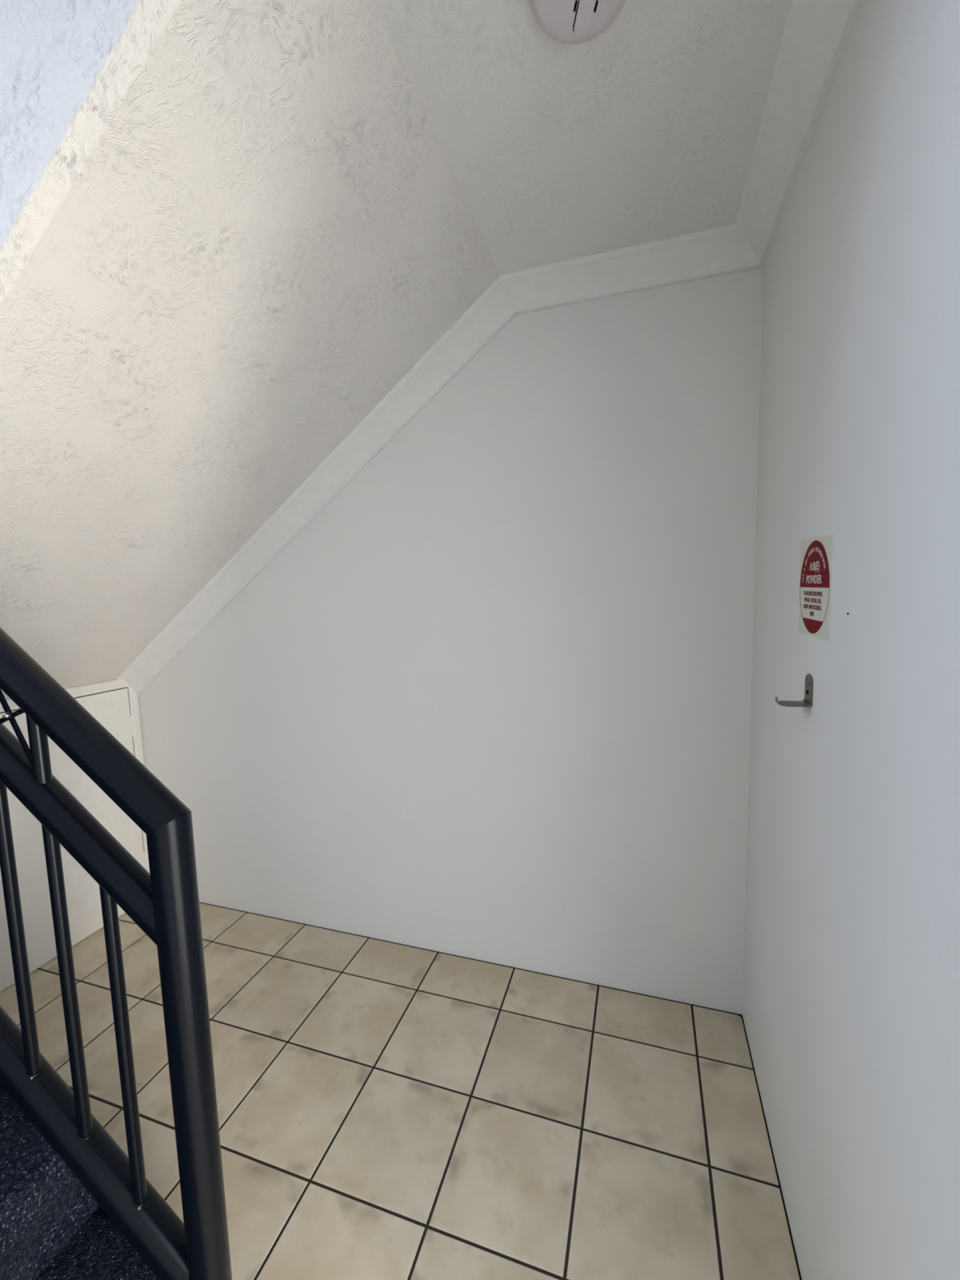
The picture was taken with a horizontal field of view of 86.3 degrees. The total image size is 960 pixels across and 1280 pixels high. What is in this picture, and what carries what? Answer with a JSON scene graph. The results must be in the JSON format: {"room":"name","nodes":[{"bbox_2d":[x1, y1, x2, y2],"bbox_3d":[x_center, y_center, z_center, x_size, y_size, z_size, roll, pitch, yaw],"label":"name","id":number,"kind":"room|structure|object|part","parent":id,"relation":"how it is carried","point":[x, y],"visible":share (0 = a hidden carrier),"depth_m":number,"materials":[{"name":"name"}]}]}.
{"room":"stairwell","nodes":[
{"label":"stairwell","id":0,"kind":"room"},
{"bbox_2d":[0,0,500,698],"bbox_3d":[-1.009,-0.768,1.536,1.972,2.171,1.178,0,6,18],"label":"ceiling","id":1,"kind":"structure","parent":0,"point":[229,229],"depth_m":1.12,"materials":[{"name":"white paint"}]},
{"bbox_2d":[0,902,801,1279],"bbox_3d":[-0.772,1.444,0.887,2.688,0.060,2.728,0,6,18],"label":"floor","id":2,"kind":"structure","parent":0,"point":[387,1110],"depth_m":1.45,"materials":[{"name":"tile"}]},
{"bbox_2d":[0,1084,158,1279],"bbox_3d":[-1.939,0.726,0.580,2.630,1.491,1.467,0,6,18],"label":"staircase","id":3,"kind":"structure","parent":2,"relation":"on","point":[51,1228],"depth_m":0.91,"materials":[{"name":"blue carpet"}]},
{"bbox_2d":[0,626,232,1279],"bbox_3d":[-1.172,0.277,0.998,1.590,2.260,0.110,0,6,18],"label":"stair railing","id":4,"kind":"object","parent":3,"relation":"attached to","point":[163,903],"visible":1,"depth_m":0.82,"materials":[{"name":"black metal"}]},
{"bbox_3d":[-1.200,-0.100,0.965,1.525,1.134,0.054,0,6,18],"label":"rail","id":5,"kind":"part","parent":4,"relation":"part of","materials":[{"name":"black metal"}]},
{"bbox_3d":[-1.183,0.549,1.032,1.528,1.138,0.060,0,6,18],"label":"rail","id":6,"kind":"part","parent":4,"relation":"part of","materials":[{"name":"black metal"}]},
{"bbox_3d":[-1.193,-0.281,0.942,1.553,1.138,0.060,0,6,18],"label":"handrail","id":7,"kind":"part","parent":4,"relation":"part of","materials":[{"name":"black metal"}]},
{"bbox_3d":[-0.453,0.832,0.828,0.060,1.152,0.060,0,6,18],"label":"newel post","id":8,"kind":"part","parent":4,"relation":"part of","materials":[{"name":"black metal"}]},
{"bbox_2d":[137,267,763,1014],"bbox_3d":[-0.881,-1.149,2.117,3.881,4.950,0.120,0,6,18],"label":"wall","id":9,"kind":"structure","parent":0,"point":[491,703],"depth_m":1.86,"materials":[{"name":"white paint"}]},
{"bbox_2d":[115,275,515,695],"bbox_3d":[-0.779,-0.449,2.050,1.900,1.483,0.092,0,6,18],"label":"trim","id":10,"kind":"structure","parent":9,"relation":"attached to","point":[493,309],"depth_m":1.96,"materials":[{"name":"paint"}]},
{"bbox_2d":[500,223,763,315],"bbox_3d":[0.450,-1.136,1.577,0.776,0.085,0.092,0,6,18],"label":"trim","id":11,"kind":"structure","parent":9,"relation":"attached to","point":[724,250],"depth_m":1.57,"materials":[{"name":"paint"}]},
{"bbox_2d":[372,0,791,274],"bbox_3d":[0.113,-1.102,0.334,0.896,0.120,2.858,0,6,18],"label":"ceiling","id":12,"kind":"structure","parent":0,"point":[645,129],"depth_m":1.09,"materials":[{"name":"white paint"}]},
{"bbox_2d":[529,0,626,44],"bbox_3d":[0.167,-1.073,0.845,0.174,0.044,0.174,0,6,18],"label":"ceiling light","id":13,"kind":"object","parent":12,"relation":"attached to","point":[566,21],"visible":1,"depth_m":0.87,"materials":[{"name":"plastic"}]},
{"bbox_2d":[742,0,959,1279],"bbox_3d":[0.500,0.159,0.297,0.120,2.650,2.758,0,6,18],"label":"wall","id":14,"kind":"structure","parent":0,"point":[851,1010],"depth_m":0.79,"materials":[{"name":"white paint"}]},
{"bbox_2d":[775,674,813,706],"bbox_3d":[0.654,0.103,1.072,0.061,0.065,0.047,0,6,18],"label":"wall bracket","id":15,"kind":"object","parent":14,"relation":"attached to","point":[808,695],"visible":1,"depth_m":1.06,"materials":[{"name":"metal"}]},
{"bbox_3d":[0.655,0.128,1.074,0.061,0.015,0.047,0,6,18],"label":"arm","id":16,"kind":"part","parent":15,"relation":"part of","materials":[{"name":"metal"}]},
{"bbox_3d":[0.682,0.101,1.063,0.002,0.062,0.047,0,6,18],"label":"plate","id":17,"kind":"part","parent":15,"relation":"part of","materials":[{"name":"metal"}]},
{"bbox_2d":[734,0,864,267],"bbox_3d":[0.384,-0.998,0.258,0.092,0.085,2.658,0,6,18],"label":"trim","id":18,"kind":"structure","parent":14,"relation":"attached to","point":[816,34],"depth_m":1.04,"materials":[{"name":"paint"}]},
{"bbox_2d":[799,534,833,639],"bbox_3d":[0.676,-0.106,1.038,0.002,0.200,0.202,0,6,18],"label":"fire extinguisher sign","id":19,"kind":"object","parent":14,"relation":"attached to","point":[816,554],"visible":1,"depth_m":1.02,"materials":[{"name":"red plastic"}]},
{"bbox_3d":[-1.870,0.750,1.914,0.080,1.267,1.268,0,6,18],"label":"wall","id":20,"kind":"structure","parent":0,"visible":0},
{"bbox_2d":[0,679,150,991],"bbox_3d":[-1.759,0.762,2.096,0.021,1.100,0.856,0,6,18],"label":"door","id":21,"kind":"structure","parent":20,"relation":"in","point":[113,704],"depth_m":2.17,"materials":[{"name":"wood"}]},
{"bbox_3d":[-1.772,0.238,2.042,0.021,0.044,0.856,0,6,18],"label":"architrave","id":22,"kind":"part","parent":21,"relation":"part of","materials":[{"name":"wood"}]},
{"bbox_3d":[-1.635,0.719,2.480,0.021,1.100,0.044,0,6,18],"label":"architrave","id":23,"kind":"part","parent":21,"relation":"part of","materials":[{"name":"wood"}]}
]}

